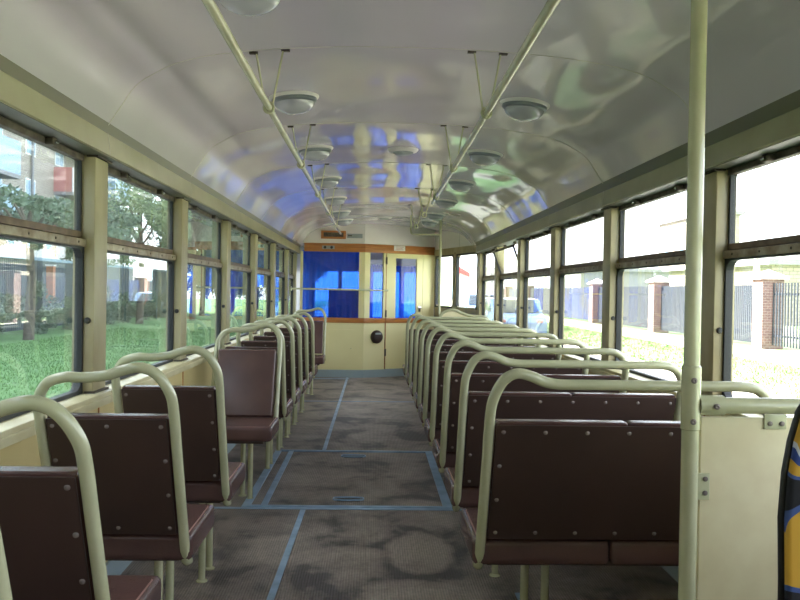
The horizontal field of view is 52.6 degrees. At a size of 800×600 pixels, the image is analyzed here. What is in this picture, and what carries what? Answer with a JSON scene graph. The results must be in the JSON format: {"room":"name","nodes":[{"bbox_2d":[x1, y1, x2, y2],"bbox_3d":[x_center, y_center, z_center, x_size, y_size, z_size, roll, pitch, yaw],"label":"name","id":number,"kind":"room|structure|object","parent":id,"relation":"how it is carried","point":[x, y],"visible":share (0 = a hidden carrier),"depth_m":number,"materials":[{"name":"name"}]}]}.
{"room":"tram interior","nodes":[
{"label":"tram interior","id":0,"kind":"room"},
{"bbox_2d":[0,54,300,574],"bbox_3d":[-1.229,0.307,4.225,0.182,2.850,13.720,1,1,-2],"label":"wall","id":1,"kind":"structure","parent":0,"point":[27,101],"depth_m":3.12,"materials":[{"name":"paint"}]},
{"bbox_2d":[0,116,85,421],"bbox_3d":[-1.163,-0.089,2.408,0.066,0.892,1.229,1,1,-2],"label":"window","id":2,"kind":"structure","parent":1,"relation":"in","point":[10,227],"depth_m":2.84,"materials":[{"name":"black metal"}]},
{"bbox_2d":[105,167,175,384],"bbox_3d":[-1.209,-0.105,3.781,0.066,0.892,1.229,1,1,-2],"label":"window","id":3,"kind":"structure","parent":1,"relation":"in","point":[114,246],"depth_m":4.03,"materials":[{"name":"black metal"}]},
{"bbox_2d":[186,204,222,356],"bbox_3d":[-1.255,-0.121,5.154,0.066,0.892,1.229,1,1,-2],"label":"window","id":4,"kind":"structure","parent":1,"relation":"in","point":[193,259],"depth_m":5.57,"materials":[{"name":"black metal"}]},
{"bbox_2d":[230,224,251,340],"bbox_3d":[-1.301,-0.137,6.527,0.066,0.892,1.229,1,1,-2],"label":"window","id":5,"kind":"structure","parent":1,"relation":"in","point":[238,267],"depth_m":7.07,"materials":[{"name":"black metal"}]},
{"bbox_2d":[257,237,270,330],"bbox_3d":[-1.347,-0.153,7.899,0.066,0.892,1.229,1,1,-2],"label":"window","id":6,"kind":"structure","parent":1,"relation":"in","point":[263,269],"depth_m":8.08,"materials":[{"name":"clear glass"}]},
{"bbox_2d":[275,245,284,324],"bbox_3d":[-1.393,-0.169,9.272,0.066,0.892,1.229,1,1,-2],"label":"window","id":7,"kind":"structure","parent":1,"relation":"in","point":[280,277],"depth_m":9.50,"materials":[{"name":"clear glass"}]},
{"bbox_2d":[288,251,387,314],"bbox_3d":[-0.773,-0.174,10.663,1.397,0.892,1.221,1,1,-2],"label":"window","id":8,"kind":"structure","parent":1,"relation":"in","point":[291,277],"depth_m":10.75,"materials":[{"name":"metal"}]},
{"bbox_2d":[296,246,433,328],"bbox_3d":[-0.456,-0.041,12.102,2.160,2.200,1.880,1,1,-2],"label":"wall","id":9,"kind":"structure","parent":0,"point":[375,258],"depth_m":12.99,"materials":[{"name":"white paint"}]},
{"bbox_2d":[369,264,382,317],"bbox_3d":[-0.430,-0.109,12.852,0.440,0.920,0.035,1,1,-2],"label":"curtain","id":10,"kind":"object","parent":9,"relation":"hanging from","point":[375,311],"visible":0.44,"depth_m":12.85,"materials":[{"name":"blue fabric"}]},
{"bbox_2d":[395,266,415,317],"bbox_3d":[0.169,-0.089,12.873,0.680,0.900,0.035,1,1,-2],"label":"curtain","id":11,"kind":"object","parent":9,"relation":"hanging from","point":[405,275],"visible":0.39,"depth_m":12.87,"materials":[{"name":"blue fabric"}]},
{"bbox_2d":[297,224,434,377],"bbox_3d":[-0.430,0.003,11.280,1.997,2.132,0.291,1,1,-18],"label":"wall","id":12,"kind":"structure","parent":0,"point":[350,352],"depth_m":11.13,"materials":[{"name":"paint"}]},
{"bbox_2d":[302,250,358,317],"bbox_3d":[-0.952,-0.209,11.163,0.800,0.940,0.035,1,1,-2],"label":"curtain","id":13,"kind":"object","parent":12,"relation":"hanging from","point":[339,270],"visible":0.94,"depth_m":11.16,"materials":[{"name":"blue fabric"}]},
{"bbox_2d":[384,253,422,368],"bbox_3d":[0.062,0.158,11.420,0.605,1.615,0.096,1,1,-30],"label":"door","id":14,"kind":"structure","parent":12,"relation":"in","point":[395,328],"depth_m":11.36,"materials":[{"name":"paint"}]},
{"bbox_2d":[121,368,677,599],"bbox_3d":[-0.064,1.164,5.265,2.470,0.054,15.700,1,1,-2],"label":"floor","id":15,"kind":"structure","parent":0,"point":[260,553],"depth_m":4.02,"materials":[{"name":"rubber"}]},
{"bbox_2d":[0,528,12,599],"bbox_3d":[-0.801,0.675,1.405,0.417,0.992,0.583,1,1,-2],"label":"seat","id":16,"kind":"object","parent":15,"relation":"on","point":[5,587],"visible":1,"depth_m":1.21,"materials":[{"name":"paint"}]},
{"bbox_2d":[0,395,160,599],"bbox_3d":[-0.814,0.670,1.805,0.417,0.992,0.583,1,1,-2],"label":"seat","id":17,"kind":"object","parent":15,"relation":"on","point":[50,522],"visible":0.98,"depth_m":1.62,"materials":[{"name":"leather"}]},
{"bbox_2d":[107,575,160,599],"bbox_3d":[-0.819,0.751,1.915,0.417,0.083,0.365,1,1,-2],"label":"seat cushion","id":18,"kind":"object","parent":17,"relation":"on","point":[121,587],"depth_m":2.02,"materials":[{"name":"brown leather"}]},
{"bbox_2d":[33,362,213,599],"bbox_3d":[-0.837,0.662,2.505,0.417,0.992,0.583,1,1,-2],"label":"seat","id":19,"kind":"object","parent":15,"relation":"on","point":[145,514],"visible":0.77,"depth_m":2.34,"materials":[{"name":"leather"}]},
{"bbox_2d":[102,504,213,559],"bbox_3d":[-0.842,0.743,2.615,0.417,0.083,0.365,1,1,-2],"label":"seat cushion","id":20,"kind":"object","parent":19,"relation":"on","point":[200,516],"depth_m":2.44,"materials":[{"name":"brown leather"}]},
{"bbox_2d":[111,345,244,582],"bbox_3d":[-0.860,0.654,3.184,0.417,0.992,0.583,1,1,-2],"label":"seat","id":21,"kind":"object","parent":15,"relation":"on","point":[209,476],"visible":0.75,"depth_m":3.01,"materials":[{"name":"paint"}]},
{"bbox_2d":[185,462,244,501],"bbox_3d":[-0.865,0.736,3.294,0.417,0.083,0.365,1,1,-2],"label":"seat cushion","id":22,"kind":"object","parent":21,"relation":"on","point":[196,491],"depth_m":3.12,"materials":[{"name":"brown leather"}]},
{"bbox_2d":[211,323,281,498],"bbox_3d":[-0.909,0.637,4.646,0.417,0.992,0.583,1,1,-2],"label":"seat","id":23,"kind":"object","parent":15,"relation":"on","point":[249,380],"visible":0.86,"depth_m":4.74,"materials":[{"name":"leather"}]},
{"bbox_2d":[226,416,278,441],"bbox_3d":[-0.907,0.721,4.538,0.417,0.083,0.365,1,1,-2],"label":"seat cushion","id":24,"kind":"object","parent":23,"relation":"on","point":[238,429],"depth_m":4.37,"materials":[{"name":"brown leather"}]},
{"bbox_2d":[220,323,292,468],"bbox_3d":[-0.929,0.630,5.253,0.417,0.992,0.583,1,1,-2],"label":"seat","id":25,"kind":"object","parent":15,"relation":"on","point":[285,404],"visible":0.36,"depth_m":5.14,"materials":[{"name":"paint"}]},
{"bbox_2d":[229,398,292,417],"bbox_3d":[-0.934,0.712,5.363,0.417,0.083,0.365,1,1,-2],"label":"seat cushion","id":26,"kind":"object","parent":25,"relation":"on","point":[284,410],"depth_m":5.19,"materials":[{"name":"brown leather"}]},
{"bbox_2d":[236,319,300,450],"bbox_3d":[-0.950,0.623,5.863,0.417,0.992,0.583,1,1,-2],"label":"seat","id":27,"kind":"object","parent":15,"relation":"on","point":[292,392],"visible":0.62,"depth_m":5.67,"materials":[{"name":"paint"}]},
{"bbox_2d":[286,388,300,403],"bbox_3d":[-0.955,0.705,5.973,0.417,0.083,0.365,1,1,-2],"label":"seat cushion","id":28,"kind":"object","parent":27,"relation":"on","point":[296,395],"depth_m":5.80,"materials":[{"name":"brown leather"}]},
{"bbox_2d":[249,316,306,437],"bbox_3d":[-0.969,0.617,6.432,0.417,0.992,0.583,1,1,-2],"label":"seat","id":29,"kind":"object","parent":15,"relation":"on","point":[301,383],"visible":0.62,"depth_m":6.24,"materials":[{"name":"paint"}]},
{"bbox_2d":[260,314,312,424],"bbox_3d":[-0.989,0.609,7.052,0.417,0.992,0.583,1,1,-2],"label":"seat","id":30,"kind":"object","parent":15,"relation":"on","point":[306,374],"visible":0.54,"depth_m":6.87,"materials":[{"name":"paint"}]},
{"bbox_2d":[271,312,317,412],"bbox_3d":[-1.013,0.601,7.771,0.417,0.992,0.583,1,1,-2],"label":"seat","id":31,"kind":"object","parent":15,"relation":"on","point":[313,368],"visible":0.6,"depth_m":7.59,"materials":[{"name":"paint"}]},
{"bbox_2d":[291,307,325,394],"bbox_3d":[-1.064,0.584,9.274,0.417,0.992,0.583,1,1,-2],"label":"seat","id":32,"kind":"object","parent":15,"relation":"on","point":[320,335],"visible":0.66,"depth_m":9.39,"materials":[{"name":"paint"}]},
{"bbox_2d":[241,449,451,508],"bbox_3d":[-0.315,1.131,5.238,1.160,0.013,1.575,1,1,-2],"label":"floor hatch","id":33,"kind":"object","parent":15,"relation":"on","point":[445,501],"visible":1,"depth_m":4.93,"materials":[{"name":"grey metal"}]},
{"bbox_2d":[410,215,441,315],"bbox_3d":[0.296,0.041,9.716,0.384,2.114,0.031,1,1,-2],"label":"pole","id":34,"kind":"object","parent":15,"relation":"on","point":[440,222],"visible":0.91,"depth_m":9.70,"materials":[{"name":"metal"}]},
{"bbox_2d":[403,313,487,377],"bbox_3d":[0.457,0.624,8.001,0.842,0.993,0.583,1,1,-2],"label":"seat","id":35,"kind":"object","parent":15,"relation":"on","point":[406,365],"visible":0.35,"depth_m":7.76,"materials":[{"name":"paint"}]},
{"bbox_2d":[406,316,504,387],"bbox_3d":[0.485,0.633,7.162,0.842,0.993,0.583,1,1,-2],"label":"seat","id":36,"kind":"object","parent":15,"relation":"on","point":[409,376],"visible":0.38,"depth_m":6.92,"materials":[{"name":"paint"}]},
{"bbox_2d":[438,308,489,319],"bbox_3d":[0.689,0.604,8.786,0.584,1.023,0.032,1,1,-2],"label":"seat","id":37,"kind":"object","parent":15,"relation":"on","point":[451,312],"depth_m":8.77,"materials":[{"name":"paint"}]},
{"bbox_2d":[410,319,522,399],"bbox_3d":[0.510,0.642,6.402,0.842,0.993,0.583,1,1,-2],"label":"seat","id":38,"kind":"object","parent":15,"relation":"on","point":[413,385],"visible":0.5,"depth_m":6.17,"materials":[{"name":"paint"}]},
{"bbox_2d":[414,322,540,411],"bbox_3d":[0.532,0.650,5.742,0.842,0.993,0.583,1,1,-2],"label":"seat","id":39,"kind":"object","parent":15,"relation":"on","point":[418,396],"visible":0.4,"depth_m":5.50,"materials":[{"name":"paint"}]},
{"bbox_2d":[418,327,561,426],"bbox_3d":[0.553,0.657,5.133,0.842,0.993,0.583,1,1,-2],"label":"seat","id":40,"kind":"object","parent":15,"relation":"on","point":[424,409],"visible":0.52,"depth_m":4.90,"materials":[{"name":"paint"}]},
{"bbox_2d":[418,403,430,422],"bbox_3d":[0.338,0.735,5.236,0.421,0.083,0.365,1,1,-2],"label":"seat cushion","id":41,"kind":"object","parent":40,"relation":"on","point":[423,414],"depth_m":5.05,"materials":[{"name":"brown leather"}]},
{"bbox_2d":[424,332,589,445],"bbox_3d":[0.574,0.664,4.503,0.842,0.993,0.583,1,1,-2],"label":"seat","id":42,"kind":"object","parent":15,"relation":"on","point":[432,425],"visible":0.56,"depth_m":4.27,"materials":[{"name":"paint"}]},
{"bbox_2d":[424,418,440,441],"bbox_3d":[0.359,0.742,4.606,0.421,0.083,0.365,1,1,-2],"label":"seat cushion","id":43,"kind":"object","parent":42,"relation":"on","point":[435,433],"depth_m":4.42,"materials":[{"name":"brown leather"}]},
{"bbox_2d":[432,340,628,472],"bbox_3d":[0.596,0.672,3.844,0.842,0.993,0.583,1,1,-2],"label":"seat","id":44,"kind":"object","parent":15,"relation":"on","point":[444,449],"visible":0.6,"depth_m":3.62,"materials":[{"name":"paint"}]},
{"bbox_2d":[432,439,455,468],"bbox_3d":[0.381,0.750,3.946,0.421,0.083,0.365,1,1,-2],"label":"seat cushion","id":45,"kind":"object","parent":44,"relation":"on","point":[449,459],"depth_m":3.76,"materials":[{"name":"brown leather"}]},
{"bbox_2d":[444,351,681,576],"bbox_3d":[0.618,0.679,3.184,0.842,0.993,0.583,1,1,-2],"label":"seat","id":46,"kind":"object","parent":15,"relation":"on","point":[461,481],"visible":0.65,"depth_m":2.97,"materials":[{"name":"paint"}]},
{"bbox_2d":[444,467,479,506],"bbox_3d":[0.403,0.757,3.287,0.421,0.083,0.365,1,1,-2],"label":"seat cushion","id":47,"kind":"object","parent":46,"relation":"on","point":[468,496],"depth_m":3.10,"materials":[{"name":"brown leather"}]},
{"bbox_2d":[460,368,771,599],"bbox_3d":[0.640,0.687,2.536,0.842,0.993,0.586,1,1,-2],"label":"seat","id":48,"kind":"object","parent":15,"relation":"on","point":[552,491],"visible":0.7,"depth_m":2.37,"materials":[{"name":"leather"}]},
{"bbox_2d":[460,508,608,564],"bbox_3d":[0.424,0.765,2.637,0.421,0.083,0.365,1,1,-2],"label":"seat cushion","id":49,"kind":"object","parent":48,"relation":"on","point":[494,551],"depth_m":2.46,"materials":[{"name":"brown leather"}]},
{"bbox_2d":[608,540,678,565],"bbox_3d":[0.846,0.772,2.651,0.419,0.083,0.365,1,1,-2],"label":"seat cushion","id":50,"kind":"object","parent":48,"relation":"on","point":[620,552],"depth_m":2.47,"materials":[{"name":"brown leather"}]},
{"bbox_2d":[678,0,707,599],"bbox_3d":[0.621,0.142,1.724,0.090,2.100,0.090,1,1,-2],"label":"pole","id":51,"kind":"object","parent":15,"relation":"on","point":[691,368],"visible":1,"depth_m":1.71,"materials":[{"name":"metal"}]},
{"bbox_2d":[696,414,792,599],"bbox_3d":[0.931,0.692,1.749,0.610,0.890,0.021,1,1,-2],"label":"board","id":52,"kind":"object","parent":51,"relation":"attached to","point":[741,458],"visible":0.93,"depth_m":1.74,"materials":[{"name":"paint"}]},
{"bbox_2d":[700,395,799,414],"bbox_3d":[0.939,0.229,1.735,0.608,0.070,0.070,1,1,-2],"label":"bar","id":53,"kind":"object","parent":51,"relation":"attached to","point":[709,404],"visible":0.95,"depth_m":1.71,"materials":[{"name":"paint"}]},
{"bbox_2d":[700,395,726,414],"bbox_3d":[0.662,0.224,1.726,0.054,0.043,0.043,1,1,-2],"label":"socket","id":54,"kind":"object","parent":53,"relation":"attached to","point":[709,404],"depth_m":1.71,"materials":[{"name":"grey metal"}]},
{"bbox_2d":[777,404,799,599],"bbox_3d":[0.806,0.668,1.041,0.460,1.070,0.452,1,1,-2],"label":"seat","id":55,"kind":"object","parent":15,"relation":"on","point":[788,516],"visible":1,"depth_m":1.23,"materials":[{"name":"multicoloured fabric"}]},
{"bbox_2d":[0,0,799,246],"bbox_3d":[-0.029,-0.898,5.267,2.550,0.481,15.850,1,1,-2],"label":"ceiling","id":56,"kind":"structure","parent":0,"point":[612,75],"depth_m":3.25,"materials":[{"name":"paint"}]},
{"bbox_2d":[218,0,280,16],"bbox_3d":[-0.452,-0.915,2.416,0.237,0.120,0.235,1,1,3],"label":"ceiling lamp","id":57,"kind":"object","parent":56,"relation":"attached to","point":[249,8],"visible":1,"depth_m":2.39,"materials":[{"name":"white"}]},
{"bbox_2d":[201,0,342,234],"bbox_3d":[-0.522,-0.835,3.900,0.152,0.247,11.850,1,1,-2],"label":"handrail","id":58,"kind":"object","parent":56,"relation":"attached to","point":[212,8],"visible":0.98,"depth_m":3.05,"materials":[{"name":"metal"}]},
{"bbox_2d":[269,90,318,114],"bbox_3d":[-0.498,-0.931,3.789,0.237,0.120,0.235,1,1,3],"label":"ceiling lamp","id":59,"kind":"object","parent":56,"relation":"attached to","point":[294,102],"visible":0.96,"depth_m":3.72,"materials":[{"name":"white"}]},
{"bbox_2d":[297,145,332,160],"bbox_3d":[-0.544,-0.947,5.161,0.237,0.120,0.235,1,1,3],"label":"ceiling lamp","id":60,"kind":"object","parent":56,"relation":"attached to","point":[314,152],"visible":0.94,"depth_m":5.09,"materials":[{"name":"white"}]},
{"bbox_2d":[313,176,341,187],"bbox_3d":[-0.590,-0.963,6.534,0.237,0.120,0.235,1,1,3],"label":"ceiling lamp","id":61,"kind":"object","parent":56,"relation":"attached to","point":[328,181],"visible":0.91,"depth_m":6.46,"materials":[{"name":"white"}]},
{"bbox_2d":[448,179,475,191],"bbox_3d":[0.500,-0.940,6.571,0.237,0.122,0.236,1,1,13],"label":"ceiling lamp","id":62,"kind":"object","parent":56,"relation":"attached to","point":[459,185],"visible":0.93,"depth_m":6.50,"materials":[{"name":"white"}]},
{"bbox_2d":[467,149,502,165],"bbox_3d":[0.546,-0.924,5.198,0.237,0.122,0.236,1,1,13],"label":"ceiling lamp","id":63,"kind":"object","parent":56,"relation":"attached to","point":[482,157],"visible":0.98,"depth_m":5.13,"materials":[{"name":"white"}]},
{"bbox_2d":[426,0,560,204],"bbox_3d":[0.355,-0.807,2.129,0.152,0.260,8.250,1,1,-1],"label":"handrail","id":64,"kind":"object","parent":56,"relation":"attached to","point":[550,6],"visible":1,"depth_m":2.88,"materials":[{"name":"metal"}]},
{"bbox_2d":[500,97,549,121],"bbox_3d":[0.592,-0.909,3.825,0.237,0.122,0.236,1,1,13],"label":"ceiling lamp","id":65,"kind":"object","parent":56,"relation":"attached to","point":[525,109],"visible":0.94,"depth_m":3.75,"materials":[{"name":"white"}]},
{"bbox_2d":[475,90,799,581],"bbox_3d":[1.215,0.354,3.790,0.182,2.850,12.686,1,1,-2],"label":"wall","id":66,"kind":"structure","parent":0,"point":[772,128],"depth_m":3.46,"materials":[{"name":"metal"}]},
{"bbox_2d":[434,231,477,327],"bbox_3d":[0.732,0.051,10.900,0.086,2.084,1.643,1,1,-18],"label":"door","id":67,"kind":"structure","parent":66,"relation":"in","point":[454,245],"depth_m":10.91,"materials":[{"name":"white paint"}]},
{"bbox_2d":[482,249,494,315],"bbox_3d":[1.038,-0.128,9.354,0.066,0.892,1.229,1,1,-2],"label":"window","id":68,"kind":"structure","parent":66,"relation":"in","point":[489,277],"depth_m":9.95,"materials":[{"name":"black metal"}]},
{"bbox_2d":[492,242,516,321],"bbox_3d":[1.050,-0.111,7.980,0.126,0.889,1.229,1,1,-2],"label":"window","id":69,"kind":"structure","parent":66,"relation":"in","point":[512,275],"depth_m":8.38,"materials":[{"name":"black metal"}]},
{"bbox_2d":[523,230,550,345],"bbox_3d":[1.129,-0.096,6.608,0.066,0.892,1.229,1,1,-2],"label":"window","id":70,"kind":"structure","parent":66,"relation":"in","point":[541,272],"depth_m":7.10,"materials":[{"name":"black metal"}]},
{"bbox_2d":[558,212,603,360],"bbox_3d":[1.175,-0.080,5.236,0.066,0.892,1.229,1,1,-2],"label":"window","id":71,"kind":"structure","parent":66,"relation":"in","point":[597,266],"depth_m":5.51,"materials":[{"name":"black metal"}]},
{"bbox_2d":[615,184,686,380],"bbox_3d":[1.221,-0.065,3.863,0.066,0.892,1.229,1,1,-2],"label":"window","id":72,"kind":"structure","parent":66,"relation":"in","point":[673,258],"depth_m":4.11,"materials":[{"name":"black metal"}]},
{"bbox_2d":[722,145,799,416],"bbox_3d":[1.267,-0.049,2.490,0.066,0.892,1.229,1,1,-2],"label":"window","id":73,"kind":"structure","parent":66,"relation":"in","point":[787,245],"depth_m":3.02,"materials":[{"name":"black metal"}]},
{"label":"outside","id":74,"kind":"structure","parent":0,"visible":0},
{"bbox_2d":[441,299,799,397],"bbox_3d":[21.209,1.159,45.750,34.500,0.206,170.000,1,1,-2],"label":"verge","id":75,"kind":"structure","parent":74,"point":[735,342],"depth_m":17.01,"materials":[{"name":"green plant"}]},
{"bbox_2d":[450,267,494,305],"bbox_3d":[4.571,-0.601,50.377,2.700,3.150,3.600,1,1,-2],"label":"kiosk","id":76,"kind":"object","parent":75,"relation":"on","point":[468,275],"visible":0.43,"depth_m":49.17,"materials":[{"name":"white"}]},
{"bbox_2d":[530,288,549,314],"bbox_3d":[7.739,0.049,44.038,0.052,1.400,6.703,1,1,-2],"label":"fence panel","id":77,"kind":"object","parent":75,"relation":"on","point":[542,294],"visible":0.55,"depth_m":43.63,"materials":[{"name":"grey metal"}]},
{"bbox_2d":[564,287,588,319],"bbox_3d":[7.980,0.132,36.843,0.052,1.400,6.703,1,1,-2],"label":"fence panel","id":78,"kind":"object","parent":75,"relation":"on","point":[576,299],"visible":0.65,"depth_m":36.34,"materials":[{"name":"grey metal"}]},
{"bbox_2d":[513,269,668,287],"bbox_3d":[17.421,-0.979,77.619,8.600,3.250,30.600,1,1,-2],"label":"shed","id":79,"kind":"object","parent":75,"relation":"on","point":[632,277],"visible":0.31,"depth_m":62.66,"materials":[{"name":"grey"}]},
{"bbox_2d":[587,279,601,323],"bbox_3d":[8.088,0.049,33.242,0.660,1.850,0.660,1,1,-2],"label":"pillar","id":80,"kind":"structure","parent":75,"relation":"on","point":[594,285],"depth_m":32.99,"materials":[{"name":"red brick"}]},
{"bbox_2d":[598,286,648,327],"bbox_3d":[8.220,0.215,29.647,0.052,1.400,6.703,1,1,-2],"label":"fence panel","id":81,"kind":"object","parent":75,"relation":"on","point":[635,304],"visible":0.46,"depth_m":28.41,"materials":[{"name":"grey metal"}]},
{"bbox_2d":[646,275,672,332],"bbox_3d":[8.329,0.132,26.046,0.660,1.850,0.660,1,1,-2],"label":"pillar","id":82,"kind":"structure","parent":75,"relation":"on","point":[654,300],"depth_m":25.80,"materials":[{"name":"red brick"}]},
{"bbox_2d":[655,211,745,268],"bbox_3d":[24.973,-3.048,68.341,3.000,7.850,11.600,1,1,-2],"label":"building","id":83,"kind":"structure","parent":75,"relation":"on","point":[672,232],"depth_m":69.83,"materials":[{"name":"brick"}]},
{"bbox_2d":[661,285,752,341],"bbox_3d":[8.461,0.299,22.452,0.052,1.400,6.703,1,1,-2],"label":"fence panel","id":84,"kind":"object","parent":75,"relation":"on","point":[672,297],"visible":0.45,"depth_m":23.91,"materials":[{"name":"grey metal"}]},
{"bbox_2d":[662,258,799,325],"bbox_3d":[18.154,-0.360,40.628,5.600,2.850,12.600,1,1,-2],"label":"garage","id":85,"kind":"structure","parent":75,"relation":"on","point":[790,268],"depth_m":34.75,"materials":[{"name":"concrete"}]},
{"bbox_2d":[753,167,760,274],"bbox_3d":[10.547,-3.675,25.926,2.097,9.540,0.240,1,1,-2],"label":"street lamp","id":86,"kind":"object","parent":75,"relation":"on","point":[756,269],"visible":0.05,"depth_m":25.90,"materials":[{"name":"white metal"}]},
{"bbox_2d":[748,270,789,349],"bbox_3d":[8.569,0.215,18.851,0.660,1.850,0.660,1,1,-2],"label":"pillar","id":87,"kind":"structure","parent":75,"relation":"on","point":[762,296],"depth_m":18.61,"materials":[{"name":"red brick"}]},
{"bbox_2d":[772,283,799,348],"bbox_3d":[8.701,0.367,15.254,0.052,1.430,6.700,1,1,-2],"label":"fence panel","id":88,"kind":"object","parent":75,"relation":"on","point":[785,294],"visible":1,"depth_m":18.04,"materials":[{"name":"grey metal"}]},
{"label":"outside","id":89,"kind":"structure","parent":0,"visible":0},
{"bbox_2d":[0,298,449,400],"bbox_3d":[-6.695,1.012,49.819,130.000,0.950,220.000,1,1,-2],"label":"ground","id":90,"kind":"structure","parent":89,"point":[237,318],"depth_m":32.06,"materials":[{"name":"green plant"}]},
{"bbox_2d":[0,292,18,334],"bbox_3d":[-15.996,0.501,31.465,1.749,2.056,3.178,1,1,-2],"label":"shrub","id":91,"kind":"object","parent":90,"relation":"on","point":[8,310],"visible":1,"depth_m":31.88,"materials":[{"name":"green plant"}]},
{"bbox_2d":[0,183,28,208],"bbox_3d":[-14.374,-1.585,23.925,5.445,6.663,6.582,0,1,-38],"label":"tree","id":92,"kind":"object","parent":90,"relation":"on","point":[13,198],"visible":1,"depth_m":23.47,"materials":[{"name":"green plant"}]},
{"bbox_2d":[11,280,67,334],"bbox_3d":[-16.070,0.395,36.162,1.896,2.630,3.183,1,1,-2],"label":"shrub","id":93,"kind":"object","parent":90,"relation":"on","point":[47,317],"visible":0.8,"depth_m":35.74,"materials":[{"name":"green plant"}]},
{"bbox_2d":[45,264,56,302],"bbox_3d":[-17.489,-0.186,40.489,0.420,3.180,0.380,1,1,-2],"label":"gate pillar","id":94,"kind":"structure","parent":90,"relation":"on","point":[50,268],"depth_m":40.34,"materials":[{"name":"orange brick"}]},
{"bbox_2d":[43,295,72,329],"bbox_3d":[-16.406,0.613,40.356,2.133,2.177,3.350,1,1,-2],"label":"shrub","id":95,"kind":"object","parent":90,"relation":"on","point":[68,301],"visible":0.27,"depth_m":39.36,"materials":[{"name":"green plant"}]},
{"bbox_2d":[0,240,122,265],"bbox_3d":[-19.404,-0.862,34.363,2.700,4.600,42.200,1,1,-2],"label":"shed","id":96,"kind":"object","parent":90,"relation":"on","point":[17,248],"visible":0.02,"depth_m":39.43,"materials":[{"name":"white"}]},
{"bbox_2d":[0,128,130,235],"bbox_3d":[-27.828,-9.685,14.017,13.600,22.400,110.700,1,1,-2],"label":"apartment building","id":97,"kind":"structure","parent":90,"relation":"on","point":[28,165],"depth_m":52.52,"materials":[{"name":"brick"}]},
{"bbox_2d":[0,193,131,339],"bbox_3d":[-13.903,-1.260,31.877,7.077,5.855,5.534,1,1,32],"label":"tree","id":98,"kind":"object","parent":90,"relation":"on","point":[36,203],"visible":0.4,"depth_m":31.38,"materials":[{"name":"green plant"}]},
{"bbox_2d":[23,197,141,260],"bbox_3d":[-15.197,-1.765,38.596,5.198,6.672,5.201,1,1,-23],"label":"tree","id":99,"kind":"object","parent":90,"relation":"on","point":[128,219],"visible":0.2,"depth_m":37.73,"materials":[{"name":"green plant"}]},
{"bbox_2d":[0,254,166,331],"bbox_3d":[-17.998,-0.365,41.420,0.120,3.500,56.000,1,1,-2],"label":"fence","id":100,"kind":"object","parent":90,"relation":"on","point":[13,276],"visible":0.32,"depth_m":42.76,"materials":[{"name":"white"}]},
{"bbox_2d":[106,285,122,324],"bbox_3d":[-16.382,0.317,44.334,2.293,2.606,3.070,1,1,-2],"label":"shrub","id":101,"kind":"object","parent":90,"relation":"on","point":[113,300],"visible":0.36,"depth_m":44.14,"materials":[{"name":"green plant"}]},
{"bbox_2d":[110,288,137,322],"bbox_3d":[-16.430,0.465,48.769,1.623,2.360,3.152,1,1,-2],"label":"shrub","id":102,"kind":"object","parent":90,"relation":"on","point":[130,299],"visible":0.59,"depth_m":48.33,"materials":[{"name":"green plant"}]},
{"bbox_2d":[136,290,157,319],"bbox_3d":[-16.592,0.285,53.195,1.645,1.988,4.420,1,1,-2],"label":"shrub","id":103,"kind":"object","parent":90,"relation":"on","point":[150,306],"visible":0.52,"depth_m":52.27,"materials":[{"name":"green plant"}]},
{"bbox_2d":[107,180,192,323],"bbox_3d":[-14.757,-2.936,46.520,5.576,8.852,6.221,1,1,-2],"label":"tree","id":104,"kind":"object","parent":90,"relation":"on","point":[137,202],"visible":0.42,"depth_m":45.92,"materials":[{"name":"green plant"}]},
{"bbox_2d":[144,211,216,319],"bbox_3d":[-13.193,-3.864,53.008,5.832,10.616,6.316,1,1,-36],"label":"tree","id":105,"kind":"object","parent":90,"relation":"on","point":[208,223],"visible":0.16,"depth_m":52.85,"materials":[{"name":"green plant"}]},
{"bbox_2d":[146,199,246,315],"bbox_3d":[-15.185,-3.293,62.618,8.285,9.198,6.963,1,1,-2],"label":"tree","id":106,"kind":"object","parent":90,"relation":"on","point":[238,246],"visible":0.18,"depth_m":62.38,"materials":[{"name":"green plant"}]},
{"bbox_2d":[187,237,246,311],"bbox_3d":[-15.120,-3.235,72.852,8.798,8.859,6.899,0,1,-38],"label":"tree","id":107,"kind":"object","parent":90,"relation":"on","point":[211,280],"visible":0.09,"depth_m":71.21,"materials":[{"name":"green plant"}]},
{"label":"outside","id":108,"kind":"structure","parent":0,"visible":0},
{"bbox_2d":[441,302,799,367],"bbox_3d":[6.905,0.921,35.263,1.600,0.020,110.000,1,1,-2],"label":"path","id":109,"kind":"structure","parent":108,"point":[793,360],"depth_m":19.24,"materials":[{"name":"white concrete"}]},
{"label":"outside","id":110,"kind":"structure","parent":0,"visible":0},
{"bbox_2d":[532,338,793,416],"bbox_3d":[2.883,1.238,40.136,2.500,0.620,160.000,1,1,-2],"label":"pavement","id":111,"kind":"structure","parent":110,"point":[665,374],"depth_m":14.36,"materials":[{"name":"white concrete"}]},
{"bbox_2d":[459,294,493,307],"bbox_3d":[3.665,0.421,36.634,1.690,1.399,4.267,1,1,-2],"label":"parked car","id":112,"kind":"object","parent":111,"relation":"on","point":[467,300],"visible":0.06,"depth_m":35.65,"materials":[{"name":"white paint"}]},
{"bbox_2d":[485,297,546,332],"bbox_3d":[3.764,0.622,27.634,1.690,1.399,4.267,1,1,-2],"label":"parked car","id":113,"kind":"object","parent":111,"relation":"on","point":[537,321],"visible":0.34,"depth_m":26.32,"materials":[{"name":"blue paint"}]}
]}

